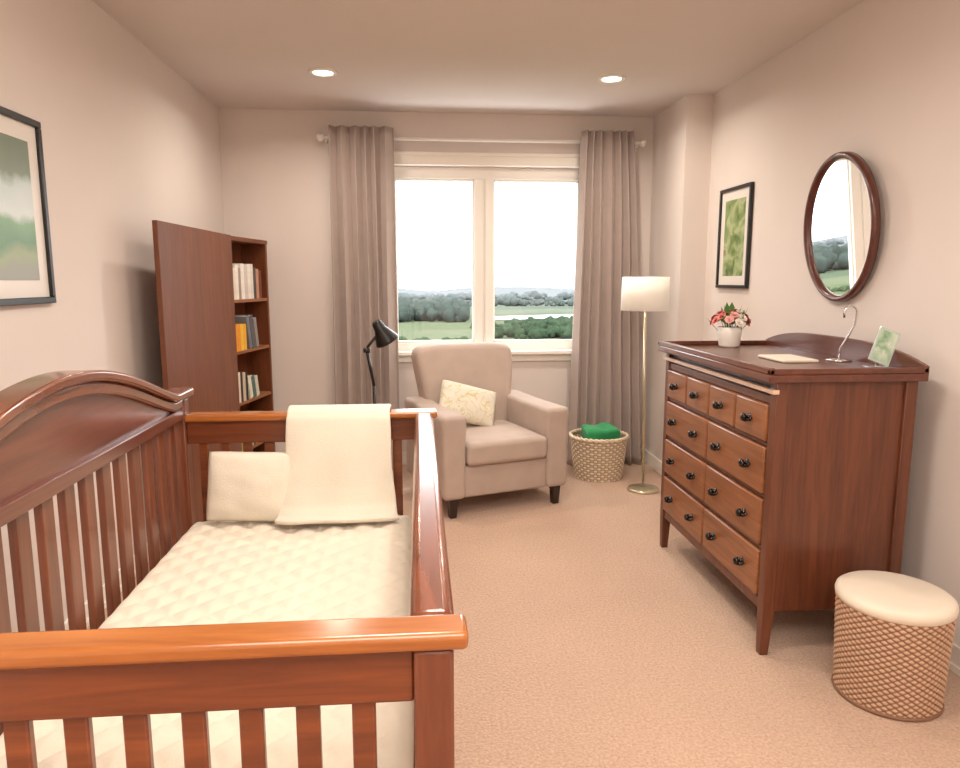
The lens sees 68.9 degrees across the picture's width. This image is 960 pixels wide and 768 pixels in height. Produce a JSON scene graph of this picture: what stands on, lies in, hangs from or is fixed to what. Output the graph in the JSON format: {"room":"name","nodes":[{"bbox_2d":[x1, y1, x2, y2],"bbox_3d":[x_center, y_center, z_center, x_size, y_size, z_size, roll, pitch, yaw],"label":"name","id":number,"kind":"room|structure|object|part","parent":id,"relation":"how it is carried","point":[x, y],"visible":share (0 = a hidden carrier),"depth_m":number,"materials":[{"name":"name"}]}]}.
{"room":"bedroom","nodes":[
{"label":"bedroom","id":0,"kind":"room"},
{"bbox_2d":[0,0,223,631],"bbox_3d":[-1.606,-0.172,1.887,0.120,2.585,6.450,-1,8,-5],"label":"wall","id":1,"kind":"structure","parent":0,"point":[128,142],"depth_m":3.03,"materials":[{"name":"paint"}]},
{"bbox_2d":[0,106,55,305],"bbox_3d":[-1.567,-0.569,2.200,0.022,0.650,0.775,-1,8,-5],"label":"picture frame","id":2,"kind":"object","parent":1,"relation":"attached to","point":[26,259],"visible":1,"depth_m":2.43,"materials":[{"name":"black paint"}]},
{"bbox_2d":[0,132,39,279],"bbox_3d":[-1.572,-0.569,2.199,0.012,0.482,0.607,-1,8,-5],"label":"print","id":3,"kind":"object","parent":2,"relation":"attached to","point":[19,240],"depth_m":2.40},
{"bbox_2d":[64,530,170,629],"bbox_3d":[-1.538,1.056,2.076,0.017,0.100,6.450,-1,8,-5],"label":"baseboard","id":4,"kind":"structure","parent":1,"relation":"attached to","point":[103,585],"depth_m":3.01,"materials":[{"name":"paint"}]},
{"bbox_2d":[218,108,653,451],"bbox_3d":[-0.195,-0.680,5.311,3.535,2.585,0.200,-1,8,-5],"label":"wall","id":5,"kind":"structure","parent":0,"point":[275,174],"depth_m":5.07,"materials":[{"name":"paint"}]},
{"bbox_2d":[316,133,646,152],"bbox_3d":[0.030,-1.727,5.017,2.366,0.083,0.113,-1,8,-5],"label":"curtain rod","id":6,"kind":"object","parent":5,"relation":"attached to","point":[319,136],"visible":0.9,"depth_m":4.98,"materials":[{"name":"paint"}]},
{"bbox_2d":[328,125,398,468],"bbox_3d":[-0.821,-0.571,5.013,0.460,2.444,0.101,-1,8,-5],"label":"curtain","id":7,"kind":"object","parent":6,"relation":"hanging from","point":[361,159],"visible":0.81,"depth_m":4.96,"materials":[{"name":"fabric"}]},
{"bbox_3d":[0.033,-1.737,4.987,2.290,0.024,0.024,-1,8,-5],"label":"rod","id":8,"kind":"part","parent":6,"relation":"part of","materials":[{"name":"paint"}]},
{"bbox_2d":[567,129,639,465],"bbox_3d":[0.944,-0.594,5.167,0.550,2.444,0.104,-1,8,-5],"label":"curtain","id":9,"kind":"object","parent":6,"relation":"hanging from","point":[604,382],"visible":0.91,"depth_m":5.14,"materials":[{"name":"fabric"}]},
{"bbox_2d":[394,166,578,350],"bbox_3d":[0.059,-0.930,5.276,1.490,1.350,0.080,-1,8,-5],"label":"window","id":10,"kind":"structure","parent":5,"relation":"in","point":[483,179],"depth_m":5.21,"materials":[{"name":"paint"}]},
{"bbox_2d":[394,151,579,361],"bbox_3d":[0.066,-0.923,5.191,1.660,1.520,0.110,-1,8,-5],"label":"trim","id":11,"kind":"structure","parent":5,"relation":"attached to","point":[400,157],"depth_m":5.09,"materials":[{"name":"paint"}]},
{"bbox_2d":[402,447,641,464],"bbox_3d":[-0.263,0.565,5.383,3.100,0.100,0.012,-1,8,-5],"label":"baseboard","id":12,"kind":"structure","parent":5,"relation":"attached to","point":[404,454],"depth_m":5.35,"materials":[{"name":"paint"}]},
{"bbox_2d":[92,0,863,116],"bbox_3d":[0.091,-1.529,1.887,3.535,0.100,6.750,-1,8,-5],"label":"ceiling","id":13,"kind":"structure","parent":0,"point":[527,57],"depth_m":3.58,"materials":[{"name":"paint"}]},
{"bbox_2d":[308,68,337,76],"bbox_3d":[-0.904,-1.791,4.028,0.166,0.010,0.166,-1,8,-5],"label":"recessed light","id":14,"kind":"object","parent":13,"relation":"in","point":[321,72],"visible":1,"depth_m":4.02,"materials":[{"name":"paint"}]},
{"bbox_2d":[598,74,625,82],"bbox_3d":[0.782,-1.809,4.154,0.166,0.010,0.166,-1,8,-5],"label":"recessed light","id":15,"kind":"object","parent":13,"relation":"in","point":[610,78],"visible":1,"depth_m":4.15,"materials":[{"name":"paint"}]},
{"bbox_2d":[87,459,959,767],"bbox_3d":[0.091,1.127,2.281,3.535,0.100,6.750,-1,8,-5],"label":"floor","id":16,"kind":"structure","parent":0,"point":[594,642],"depth_m":2.61,"materials":[{"name":"carpet"}]},
{"bbox_2d":[152,220,275,521],"bbox_3d":[-1.616,-0.056,4.204,0.245,1.675,1.689,0,8,0],"label":"bookcase","id":17,"kind":"object","parent":16,"relation":"on","point":[197,306],"visible":0.48,"depth_m":3.89,"materials":[{"name":"brown wood"}]},
{"bbox_2d":[233,268,235,299],"bbox_3d":[-1.623,-0.634,4.435,0.135,0.200,0.042,1,8,6],"label":"book","id":18,"kind":"object","parent":17,"relation":"on","point":[234,283],"visible":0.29,"depth_m":4.43,"materials":[{"name":"paper"}]},
{"bbox_2d":[232,265,238,299],"bbox_3d":[-1.619,-0.650,4.476,0.135,0.220,0.042,1,8,6],"label":"book","id":19,"kind":"object","parent":17,"relation":"on","point":[234,266],"visible":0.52,"depth_m":4.46,"materials":[{"name":"paper"}]},
{"bbox_2d":[232,263,244,298],"bbox_3d":[-1.610,-0.667,4.558,0.135,0.230,0.049,1,8,6],"label":"book","id":20,"kind":"object","parent":17,"relation":"on","point":[241,266],"visible":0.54,"depth_m":4.55,"materials":[{"name":"paper"}]},
{"bbox_2d":[236,325,240,351],"bbox_3d":[-1.621,-0.295,4.503,0.135,0.170,0.077,1,8,6],"label":"book","id":21,"kind":"object","parent":17,"relation":"on","point":[238,335],"visible":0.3,"depth_m":4.50,"materials":[{"name":"paper"}]},
{"bbox_2d":[235,324,243,350],"bbox_3d":[-1.615,-0.304,4.563,0.135,0.170,0.042,1,8,6],"label":"book","id":22,"kind":"object","parent":17,"relation":"on","point":[241,325],"visible":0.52,"depth_m":4.56,"materials":[{"name":"paper"}]},
{"bbox_2d":[238,268,241,299],"bbox_3d":[-1.614,-0.646,4.517,0.135,0.200,0.035,1,8,6],"label":"book","id":23,"kind":"object","parent":17,"relation":"on","point":[239,272],"visible":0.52,"depth_m":4.51,"materials":[{"name":"paper"}]},
{"bbox_2d":[238,372,241,402],"bbox_3d":[-1.623,0.024,4.533,0.135,0.200,0.042,1,8,6],"label":"book","id":24,"kind":"object","parent":17,"relation":"on","point":[239,382],"visible":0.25,"depth_m":4.53,"materials":[{"name":"paper"}]},
{"bbox_2d":[238,371,243,401],"bbox_3d":[-1.619,0.018,4.570,0.135,0.200,0.031,1,8,6],"label":"book","id":25,"kind":"object","parent":17,"relation":"on","point":[241,377],"visible":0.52,"depth_m":4.56,"materials":[{"name":"paper"}]},
{"bbox_2d":[235,315,252,348],"bbox_3d":[-1.603,-0.347,4.669,0.135,0.224,0.080,1,8,6],"label":"book","id":26,"kind":"object","parent":17,"relation":"on","point":[239,319],"visible":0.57,"depth_m":4.64,"materials":[{"name":"paper"}]},
{"bbox_2d":[242,372,246,400],"bbox_3d":[-1.615,0.018,4.608,0.135,0.190,0.042,1,8,6],"label":"book","id":27,"kind":"object","parent":17,"relation":"on","point":[243,373],"visible":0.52,"depth_m":4.60,"materials":[{"name":"paper"}]},
{"bbox_2d":[243,324,246,349],"bbox_3d":[-1.610,-0.311,4.606,0.135,0.170,0.042,1,8,6],"label":"book","id":28,"kind":"object","parent":17,"relation":"on","point":[244,325],"visible":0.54,"depth_m":4.60,"materials":[{"name":"paper"}]},
{"bbox_2d":[235,314,255,347],"bbox_3d":[-1.597,-0.356,4.722,0.135,0.225,0.086,1,8,6],"label":"book","id":29,"kind":"object","parent":17,"relation":"on","point":[250,316],"visible":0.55,"depth_m":4.71,"materials":[{"name":"paper"}]},
{"bbox_2d":[244,265,248,298],"bbox_3d":[-1.605,-0.670,4.608,0.135,0.220,0.049,1,8,6],"label":"book","id":30,"kind":"object","parent":17,"relation":"on","point":[245,266],"visible":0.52,"depth_m":4.60,"materials":[{"name":"paper"}]},
{"bbox_2d":[245,373,248,399],"bbox_3d":[-1.611,0.017,4.646,0.135,0.180,0.031,1,8,6],"label":"book","id":31,"kind":"object","parent":17,"relation":"on","point":[246,376],"visible":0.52,"depth_m":4.63,"materials":[{"name":"paper"}]},
{"bbox_2d":[244,264,250,298],"bbox_3d":[-1.600,-0.682,4.654,0.135,0.230,0.042,1,8,6],"label":"book","id":32,"kind":"object","parent":17,"relation":"on","point":[248,265],"visible":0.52,"depth_m":4.65,"materials":[{"name":"paper"}]},
{"bbox_3d":[-1.613,-0.559,4.683,0.172,0.020,0.526,1,8,6],"label":"shelf","id":33,"kind":"part","parent":17,"relation":"part of","materials":[{"name":"brown wood"}]},
{"bbox_2d":[248,376,253,398],"bbox_3d":[-1.605,0.021,4.706,0.135,0.156,0.072,1,8,6],"label":"book","id":34,"kind":"object","parent":17,"relation":"on","point":[250,389],"visible":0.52,"depth_m":4.69,"materials":[{"name":"paper"}]},
{"bbox_2d":[250,264,253,298],"bbox_3d":[-1.595,-0.688,4.697,0.135,0.230,0.042,1,8,6],"label":"book","id":35,"kind":"object","parent":17,"relation":"on","point":[251,265],"visible":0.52,"depth_m":4.69,"materials":[{"name":"paper"}]},
{"bbox_2d":[247,375,256,396],"bbox_3d":[-1.600,0.013,4.756,0.135,0.156,0.072,1,8,6],"label":"book","id":36,"kind":"object","parent":17,"relation":"on","point":[252,376],"visible":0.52,"depth_m":4.74,"materials":[{"name":"paper"}]},
{"bbox_3d":[-1.613,-0.233,4.731,0.172,0.020,0.526,1,8,6],"label":"shelf","id":37,"kind":"part","parent":17,"relation":"part of","materials":[{"name":"brown wood"}]},
{"bbox_2d":[253,267,256,298],"bbox_3d":[-1.591,-0.685,4.741,0.135,0.210,0.042,1,8,6],"label":"book","id":38,"kind":"object","parent":17,"relation":"on","point":[254,271],"visible":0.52,"depth_m":4.73,"materials":[{"name":"paper"}]},
{"bbox_3d":[-1.613,0.099,4.781,0.172,0.020,0.526,1,8,6],"label":"shelf","id":39,"kind":"part","parent":17,"relation":"part of","materials":[{"name":"brown wood"}]},
{"bbox_2d":[253,317,258,346],"bbox_3d":[-1.592,-0.354,4.779,0.135,0.204,0.076,1,8,6],"label":"book","id":40,"kind":"object","parent":17,"relation":"on","point":[254,318],"visible":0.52,"depth_m":4.77,"materials":[{"name":"paper"}]},
{"bbox_2d":[255,269,258,297],"bbox_3d":[-1.586,-0.686,4.784,0.135,0.200,0.042,1,8,6],"label":"book","id":41,"kind":"object","parent":17,"relation":"on","point":[256,270],"visible":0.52,"depth_m":4.78,"materials":[{"name":"paper"}]},
{"bbox_2d":[254,375,259,395],"bbox_3d":[-1.594,0.010,4.808,0.135,0.146,0.070,1,8,6],"label":"book","id":42,"kind":"object","parent":17,"relation":"on","point":[255,376],"visible":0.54,"depth_m":4.80,"materials":[{"name":"paper"}]},
{"bbox_2d":[258,270,261,297],"bbox_3d":[-1.581,-0.687,4.828,0.135,0.190,0.042,1,8,6],"label":"book","id":43,"kind":"object","parent":17,"relation":"on","point":[259,271],"visible":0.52,"depth_m":4.82,"materials":[{"name":"paper"}]},
{"bbox_2d":[0,370,468,767],"bbox_3d":[-0.483,0.575,1.536,0.818,1.212,1.487,-1,8,-5],"label":"crib","id":44,"kind":"object","parent":16,"relation":"on","point":[58,429],"visible":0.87,"depth_m":0.85,"materials":[{"name":"brown wood"}]},
{"bbox_3d":[-0.856,0.457,1.486,0.044,0.920,1.387,-1,8,-5],"label":"panel","id":45,"kind":"part","parent":44,"relation":"part of","materials":[{"name":"brown wood"}]},
{"bbox_3d":[-0.916,0.561,2.196,0.050,1.045,0.046,-1,8,-5],"label":"post","id":46,"kind":"part","parent":44,"relation":"part of","materials":[{"name":"brown wood"}]},
{"bbox_2d":[0,515,413,767],"bbox_3d":[-0.485,0.561,1.535,0.680,0.140,1.315,-1,8,-5],"label":"mattress","id":47,"kind":"object","parent":44,"relation":"on","point":[217,572],"visible":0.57,"depth_m":1.59,"materials":[{"name":"beige fabric"}]},
{"bbox_2d":[206,451,288,520],"bbox_3d":[-0.686,0.305,2.086,0.248,0.207,0.089,-1,8,-5],"label":"pillow","id":48,"kind":"object","parent":47,"relation":"on","point":[242,486],"visible":0.98,"depth_m":2.06,"materials":[{"name":"fabric"}]},
{"bbox_3d":[-0.425,0.659,0.853,0.694,0.706,0.026,-1,8,-5],"label":"panel","id":49,"kind":"part","parent":44,"relation":"part of","materials":[{"name":"brown wood"}]},
{"bbox_3d":[-0.545,0.457,2.214,0.694,0.706,0.026,-1,8,-5],"label":"panel","id":50,"kind":"part","parent":44,"relation":"part of","materials":[{"name":"brown wood"}]},
{"bbox_2d":[274,404,398,524],"bbox_3d":[-0.427,0.232,2.129,0.362,0.321,0.236,-1,8,-5],"label":"blanket","id":51,"kind":"object","parent":44,"relation":"on","point":[340,455],"visible":1,"depth_m":2.09,"materials":[{"name":"fabric"}]},
{"bbox_3d":[-0.116,0.200,1.510,0.056,0.032,1.323,-1,8,-5],"label":"rail","id":52,"kind":"part","parent":44,"relation":"part of","materials":[{"name":"brown wood"}]},
{"bbox_3d":[-0.056,0.788,0.905,0.047,0.975,0.046,-1,8,-5],"label":"post","id":53,"kind":"part","parent":44,"relation":"part of","materials":[{"name":"brown wood"}]},
{"bbox_2d":[363,319,397,403],"bbox_3d":[-0.644,0.171,4.434,0.267,1.159,0.220,-1,8,-5],"label":"reading lamp","id":54,"kind":"object","parent":16,"relation":"on","point":[384,336],"visible":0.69,"depth_m":4.33,"materials":[{"name":"metal"}]},
{"bbox_3d":[-0.669,-0.267,4.364,0.117,0.145,0.034,-1,8,-5],"label":"arm","id":55,"kind":"part","parent":54,"relation":"part of","materials":[{"name":"black paint"}]},
{"bbox_3d":[-0.590,-0.316,4.371,0.158,0.178,0.151,-1,8,-5],"label":"lamp shade","id":56,"kind":"part","parent":54,"relation":"part of","materials":[{"name":"black paint"}]},
{"bbox_2d":[405,342,567,518],"bbox_3d":[0.011,0.246,4.556,0.850,0.975,0.821,-4,9,-24],"label":"armchair","id":57,"kind":"object","parent":16,"relation":"on","point":[525,447],"visible":0.88,"depth_m":4.35,"materials":[{"name":"fabric"}]},
{"bbox_3d":[-0.289,0.384,4.402,0.160,0.516,0.725,-4,9,-24],"label":"armrest","id":58,"kind":"part","parent":57,"relation":"part of","materials":[{"name":"fabric"}]},
{"bbox_3d":[-0.163,0.734,4.159,0.056,0.125,0.056,-4,9,-24],"label":"leg","id":59,"kind":"part","parent":57,"relation":"part of","materials":[{"name":"brown wood"}]},
{"bbox_3d":[-0.104,0.059,4.790,0.700,0.675,0.253,-4,9,-24],"label":"backrest","id":60,"kind":"part","parent":57,"relation":"part of","materials":[{"name":"fabric"}]},
{"bbox_2d":[439,379,495,425],"bbox_3d":[-0.079,0.129,4.532,0.416,0.316,0.172,-2,9,-13],"label":"throw pillow","id":61,"kind":"object","parent":57,"relation":"on","point":[477,405],"visible":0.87,"depth_m":4.49,"materials":[{"name":"fabric"}]},
{"bbox_3d":[0.025,0.522,4.566,0.560,0.195,0.680,-4,9,-24],"label":"seat","id":62,"kind":"part","parent":57,"relation":"part of","materials":[{"name":"fabric"}]},
{"bbox_2d":[465,420,546,465],"bbox_3d":[0.052,0.356,4.479,0.536,0.156,0.617,-4,9,-24],"label":"seat cushion","id":63,"kind":"object","parent":57,"relation":"on","point":[506,442],"depth_m":4.25,"materials":[{"name":"fabric"}]},
{"bbox_3d":[0.341,0.343,4.679,0.160,0.516,0.725,-4,9,-24],"label":"armrest","id":64,"kind":"part","parent":57,"relation":"part of","materials":[{"name":"fabric"}]},
{"bbox_3d":[0.473,0.693,4.439,0.056,0.125,0.056,-4,9,-24],"label":"leg","id":65,"kind":"part","parent":57,"relation":"part of","materials":[{"name":"brown wood"}]},
{"bbox_2d":[569,428,628,482],"bbox_3d":[0.850,0.508,5.032,0.425,0.317,0.426,-5,10,-32],"label":"basket","id":66,"kind":"object","parent":16,"relation":"on","point":[599,461],"visible":0.87,"depth_m":4.88,"materials":[{"name":"wicker"}]},
{"bbox_2d":[581,422,619,439],"bbox_3d":[0.862,0.385,5.004,0.240,0.194,0.231,-1,8,-5],"label":"towel","id":67,"kind":"object","parent":66,"relation":"in","point":[603,430],"visible":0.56,"depth_m":4.90,"materials":[{"name":"fabric"}]},
{"bbox_2d":[621,277,669,494],"bbox_3d":[1.069,0.012,4.612,0.308,1.420,0.308,-1,8,-5],"label":"floor lamp","id":68,"kind":"object","parent":16,"relation":"on","point":[644,294],"visible":1,"depth_m":4.42,"materials":[{"name":"white fabric"}]},
{"bbox_3d":[1.069,-0.584,4.524,0.308,0.215,0.308,-1,8,-5],"label":"lamp shade","id":69,"kind":"part","parent":68,"relation":"part of","materials":[{"name":"white fabric"}]},
{"bbox_2d":[658,333,929,654],"bbox_3d":[1.260,0.366,3.127,0.599,1.157,1.165,-1,8,-5],"label":"dresser","id":70,"kind":"object","parent":16,"relation":"on","point":[790,479],"visible":0.98,"depth_m":2.61,"materials":[{"name":"brown wood"}]},
{"bbox_3d":[0.979,0.349,3.642,0.045,1.040,0.045,-1,8,-5],"label":"leg","id":71,"kind":"part","parent":70,"relation":"part of","materials":[{"name":"brown wood"}]},
{"bbox_3d":[0.945,0.582,3.524,0.034,0.035,0.063,-1,8,-5],"label":"knob","id":72,"kind":"part","parent":70,"relation":"part of","materials":[{"name":"brown metal"}]},
{"bbox_3d":[0.945,0.386,3.494,0.034,0.035,0.063,-1,8,-5],"label":"knob","id":73,"kind":"part","parent":70,"relation":"part of","materials":[{"name":"brown metal"}]},
{"bbox_3d":[0.945,0.191,3.465,0.034,0.035,0.063,-1,8,-5],"label":"knob","id":74,"kind":"part","parent":70,"relation":"part of","materials":[{"name":"brown metal"}]},
{"bbox_3d":[0.946,0.014,3.434,0.034,0.035,0.063,-1,8,-5],"label":"knob","id":75,"kind":"part","parent":70,"relation":"part of","materials":[{"name":"brown metal"}]},
{"bbox_3d":[0.981,0.013,3.437,0.037,0.137,0.245,-1,8,-5],"label":"drawer","id":76,"kind":"part","parent":70,"relation":"part of","materials":[{"name":"brown wood"}]},
{"bbox_3d":[0.992,0.600,3.395,0.037,0.177,0.502,-1,8,-5],"label":"drawer","id":77,"kind":"part","parent":70,"relation":"part of","materials":[{"name":"brown wood"}]},
{"bbox_3d":[0.992,0.404,3.366,0.037,0.174,0.502,-1,8,-5],"label":"drawer","id":78,"kind":"part","parent":70,"relation":"part of","materials":[{"name":"brown wood"}]},
{"bbox_3d":[0.969,0.621,3.260,0.034,0.035,0.063,-1,8,-5],"label":"knob","id":79,"kind":"part","parent":70,"relation":"part of","materials":[{"name":"brown metal"}]},
{"bbox_3d":[0.992,0.208,3.337,0.037,0.175,0.502,-1,8,-5],"label":"drawer","id":80,"kind":"part","parent":70,"relation":"part of","materials":[{"name":"brown wood"}]},
{"bbox_3d":[0.969,0.425,3.231,0.034,0.035,0.063,-1,8,-5],"label":"knob","id":81,"kind":"part","parent":70,"relation":"part of","materials":[{"name":"brown metal"}]},
{"bbox_3d":[0.969,0.230,3.202,0.034,0.035,0.063,-1,8,-5],"label":"knob","id":82,"kind":"part","parent":70,"relation":"part of","materials":[{"name":"brown metal"}]},
{"bbox_3d":[0.968,0.052,3.181,0.034,0.035,0.063,-1,8,-5],"label":"knob","id":83,"kind":"part","parent":70,"relation":"part of","materials":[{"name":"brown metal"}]},
{"bbox_3d":[1.004,0.050,3.183,0.037,0.137,0.245,-1,8,-5],"label":"drawer","id":84,"kind":"part","parent":70,"relation":"part of","materials":[{"name":"brown wood"}]},
{"bbox_3d":[0.990,0.657,3.017,0.034,0.035,0.063,-1,8,-5],"label":"knob","id":85,"kind":"part","parent":70,"relation":"part of","materials":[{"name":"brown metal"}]},
{"bbox_3d":[0.990,0.461,2.987,0.034,0.035,0.063,-1,8,-5],"label":"knob","id":86,"kind":"part","parent":70,"relation":"part of","materials":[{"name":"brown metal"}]},
{"bbox_3d":[0.990,0.266,2.958,0.034,0.035,0.063,-1,8,-5],"label":"knob","id":87,"kind":"part","parent":70,"relation":"part of","materials":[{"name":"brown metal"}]},
{"bbox_3d":[0.991,0.089,2.927,0.034,0.035,0.063,-1,8,-5],"label":"knob","id":88,"kind":"part","parent":70,"relation":"part of","materials":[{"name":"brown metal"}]},
{"bbox_3d":[1.001,-0.053,3.038,0.024,0.016,1.133,-1,8,-5],"label":"moulding","id":89,"kind":"part","parent":70,"relation":"part of","materials":[{"name":"wood"}]},
{"bbox_3d":[1.026,0.088,2.930,0.037,0.137,0.245,-1,8,-5],"label":"drawer","id":90,"kind":"part","parent":70,"relation":"part of","materials":[{"name":"brown wood"}]},
{"bbox_2d":[718,326,741,347],"bbox_3d":[1.245,-0.236,3.495,0.116,0.100,0.116,-1,8,-5],"label":"vase","id":91,"kind":"object","parent":70,"relation":"on","point":[728,337],"visible":0.94,"depth_m":3.45,"materials":[{"name":"white ceramic"}]},
{"bbox_2d":[707,303,750,330],"bbox_3d":[1.250,-0.304,3.487,0.194,0.212,0.202,-7,11,-41],"label":"bouquet","id":92,"kind":"object","parent":91,"relation":"in","point":[730,315],"visible":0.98,"depth_m":3.44,"materials":[{"name":"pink plant"}]},
{"bbox_3d":[1.037,0.675,2.888,0.037,0.177,0.502,-1,8,-5],"label":"drawer","id":93,"kind":"part","parent":70,"relation":"part of","materials":[{"name":"brown wood"}]},
{"bbox_3d":[1.037,0.479,2.859,0.037,0.174,0.502,-1,8,-5],"label":"drawer","id":94,"kind":"part","parent":70,"relation":"part of","materials":[{"name":"brown wood"}]},
{"bbox_3d":[1.037,0.284,2.830,0.037,0.175,0.502,-1,8,-5],"label":"drawer","id":95,"kind":"part","parent":70,"relation":"part of","materials":[{"name":"brown wood"}]},
{"bbox_3d":[1.013,0.697,2.753,0.034,0.035,0.063,-1,8,-5],"label":"knob","id":96,"kind":"part","parent":70,"relation":"part of","materials":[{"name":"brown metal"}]},
{"bbox_3d":[1.013,0.500,2.724,0.034,0.035,0.063,-1,8,-5],"label":"knob","id":97,"kind":"part","parent":70,"relation":"part of","materials":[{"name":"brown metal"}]},
{"bbox_3d":[1.013,0.305,2.695,0.034,0.035,0.063,-1,8,-5],"label":"knob","id":98,"kind":"part","parent":70,"relation":"part of","materials":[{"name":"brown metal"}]},
{"bbox_3d":[1.013,0.127,2.674,0.034,0.035,0.063,-1,8,-5],"label":"knob","id":99,"kind":"part","parent":70,"relation":"part of","materials":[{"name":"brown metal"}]},
{"bbox_3d":[1.048,0.126,2.676,0.037,0.137,0.245,-1,8,-5],"label":"drawer","id":100,"kind":"part","parent":70,"relation":"part of","materials":[{"name":"brown wood"}]},
{"bbox_3d":[1.073,0.506,2.580,0.045,1.040,0.045,-1,8,-5],"label":"leg","id":101,"kind":"part","parent":70,"relation":"part of","materials":[{"name":"brown wood"}]},
{"bbox_2d":[758,354,818,362],"bbox_3d":[1.286,-0.107,2.929,0.150,0.012,0.220,-1,8,-5],"label":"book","id":102,"kind":"object","parent":70,"relation":"on","point":[784,358],"visible":1,"depth_m":2.87,"materials":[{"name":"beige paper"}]},
{"bbox_2d":[658,340,928,382],"bbox_3d":[1.262,-0.117,3.055,0.595,0.054,1.165,-1,8,-5],"label":"dresser top","id":103,"kind":"object","parent":70,"relation":"on","point":[743,360],"depth_m":2.77,"materials":[{"name":"brown wood"}]},
{"bbox_2d":[825,304,858,361],"bbox_3d":[1.485,-0.211,2.881,0.100,0.233,0.100,-1,8,-5],"label":"stand","id":104,"kind":"object","parent":70,"relation":"on","point":[838,359],"visible":1,"depth_m":2.85,"materials":[{"name":"silver metal"}]},
{"bbox_3d":[1.549,-0.165,3.073,0.020,0.091,1.165,-1,8,-5],"label":"rail","id":105,"kind":"part","parent":70,"relation":"part of","materials":[{"name":"brown wood"}]},
{"bbox_2d":[862,326,900,367],"bbox_3d":[1.533,-0.141,2.659,0.132,0.157,0.051,1,9,7],"label":"picture frame","id":106,"kind":"object","parent":70,"relation":"on","point":[885,343],"visible":0.95,"depth_m":2.66,"materials":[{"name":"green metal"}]},
{"bbox_2d":[872,329,898,363],"bbox_3d":[1.538,-0.143,2.659,0.102,0.130,0.030,1,9,7],"label":"picture","id":107,"kind":"object","parent":106,"relation":"on","point":[885,343],"depth_m":2.66},
{"bbox_3d":[1.559,0.500,2.622,0.045,1.040,0.045,-1,8,-5],"label":"leg","id":108,"kind":"part","parent":70,"relation":"part of","materials":[{"name":"brown wood"}]},
{"bbox_2d":[831,570,958,721],"bbox_3d":[1.392,0.873,2.374,0.360,0.375,0.360,-1,8,-5],"label":"stool","id":109,"kind":"object","parent":16,"relation":"on","point":[894,634],"visible":1,"depth_m":2.25,"materials":[{"name":"beige wicker"}]},
{"bbox_3d":[1.392,0.710,2.350,0.360,0.045,0.360,-1,8,-5],"label":"lid","id":110,"kind":"part","parent":109,"relation":"part of","materials":[{"name":"beige fabric"}]},
{"bbox_2d":[645,94,713,460],"bbox_3d":[1.396,-0.638,5.027,0.175,2.585,0.650,-1,8,-5],"label":"wall","id":111,"kind":"structure","parent":0,"point":[682,136],"depth_m":4.74,"materials":[{"name":"paint"}]},
{"bbox_2d":[702,0,959,646],"bbox_3d":[1.796,-0.215,2.182,0.120,2.585,6.450,-1,8,-5],"label":"wall","id":112,"kind":"structure","parent":0,"point":[879,82],"depth_m":2.89,"materials":[{"name":"paint"}]},
{"bbox_2d":[715,182,754,288],"bbox_3d":[1.538,-0.885,4.241,0.022,0.605,0.420,-1,8,-5],"label":"picture frame","id":113,"kind":"object","parent":112,"relation":"attached to","point":[736,203],"visible":1,"depth_m":4.22,"materials":[{"name":"black paint"}]},
{"bbox_2d":[722,197,745,275],"bbox_3d":[1.543,-0.885,4.242,0.012,0.455,0.270,-1,8,-5],"label":"print","id":114,"kind":"object","parent":113,"relation":"attached to","point":[734,225],"depth_m":4.23,"materials":[{"name":"green paper"}]},
{"bbox_2d":[641,449,959,676],"bbox_3d":[1.644,1.016,2.345,0.187,0.100,6.438,-1,8,-5],"label":"baseboard","id":115,"kind":"structure","parent":112,"relation":"attached to","point":[954,666],"depth_m":2.54,"materials":[{"name":"paint"}]},
{"bbox_2d":[803,151,880,301],"bbox_3d":[1.604,-0.698,3.134,0.074,0.656,0.566,0,8,-3],"label":"mirror","id":116,"kind":"object","parent":112,"relation":"attached to","point":[842,226],"visible":1,"depth_m":3.11,"materials":[{"name":"brown wood"}]},
{"label":"outside","id":117,"kind":"structure","parent":0,"visible":0},
{"bbox_2d":[398,287,573,339],"bbox_3d":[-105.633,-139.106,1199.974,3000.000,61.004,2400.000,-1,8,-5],"label":"countryside","id":118,"kind":"structure","parent":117,"point":[436,330],"depth_m":176.02,"materials":[{"name":"green plant"}]},
{"bbox_2d":[398,297,469,322],"bbox_3d":[-94.116,-16.726,153.124,182.966,7.160,50.453,-1,8,-5],"label":"woodland","id":119,"kind":"object","parent":118,"relation":"on","point":[454,310],"visible":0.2,"depth_m":140.44,"materials":[{"name":"green plant"}]},
{"bbox_2d":[399,336,471,339],"bbox_3d":[-49.383,-5.361,90.681,99.163,1.501,4.755,-1,8,-5],"label":"hedge","id":120,"kind":"object","parent":118,"relation":"on","point":[400,337],"visible":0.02,"depth_m":94.31,"materials":[{"name":"green plant"}]},
{"bbox_2d":[398,291,573,300],"bbox_3d":[-32.828,-46.475,370.785,603.285,7.018,94.957,-1,8,-5],"label":"woodland","id":121,"kind":"object","parent":118,"relation":"on","point":[529,295],"visible":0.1,"depth_m":351.35,"materials":[{"name":"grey plant"}]},
{"bbox_2d":[401,296,573,306],"bbox_3d":[24.213,-28.411,239.316,211.436,4.012,28.825,-1,8,-5],"label":"woodland","id":122,"kind":"object","parent":118,"relation":"on","point":[506,300],"visible":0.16,"depth_m":233.88,"materials":[{"name":"green plant"}]},
{"bbox_2d":[470,315,572,339],"bbox_3d":[24.897,-9.567,113.595,53.643,3.460,28.026,-1,8,-5],"label":"hedge","id":123,"kind":"object","parent":118,"relation":"on","point":[561,327],"visible":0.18,"depth_m":104.39,"materials":[{"name":"green plant"}]},
{"bbox_2d":[495,314,572,319],"bbox_3d":[76.913,-14.395,153.064,150.000,0.265,57.491,-1,8,-5],"label":"river","id":124,"kind":"structure","parent":118,"relation":"on","point":[558,315],"depth_m":157.86,"materials":[{"name":"liquid"}]}
]}

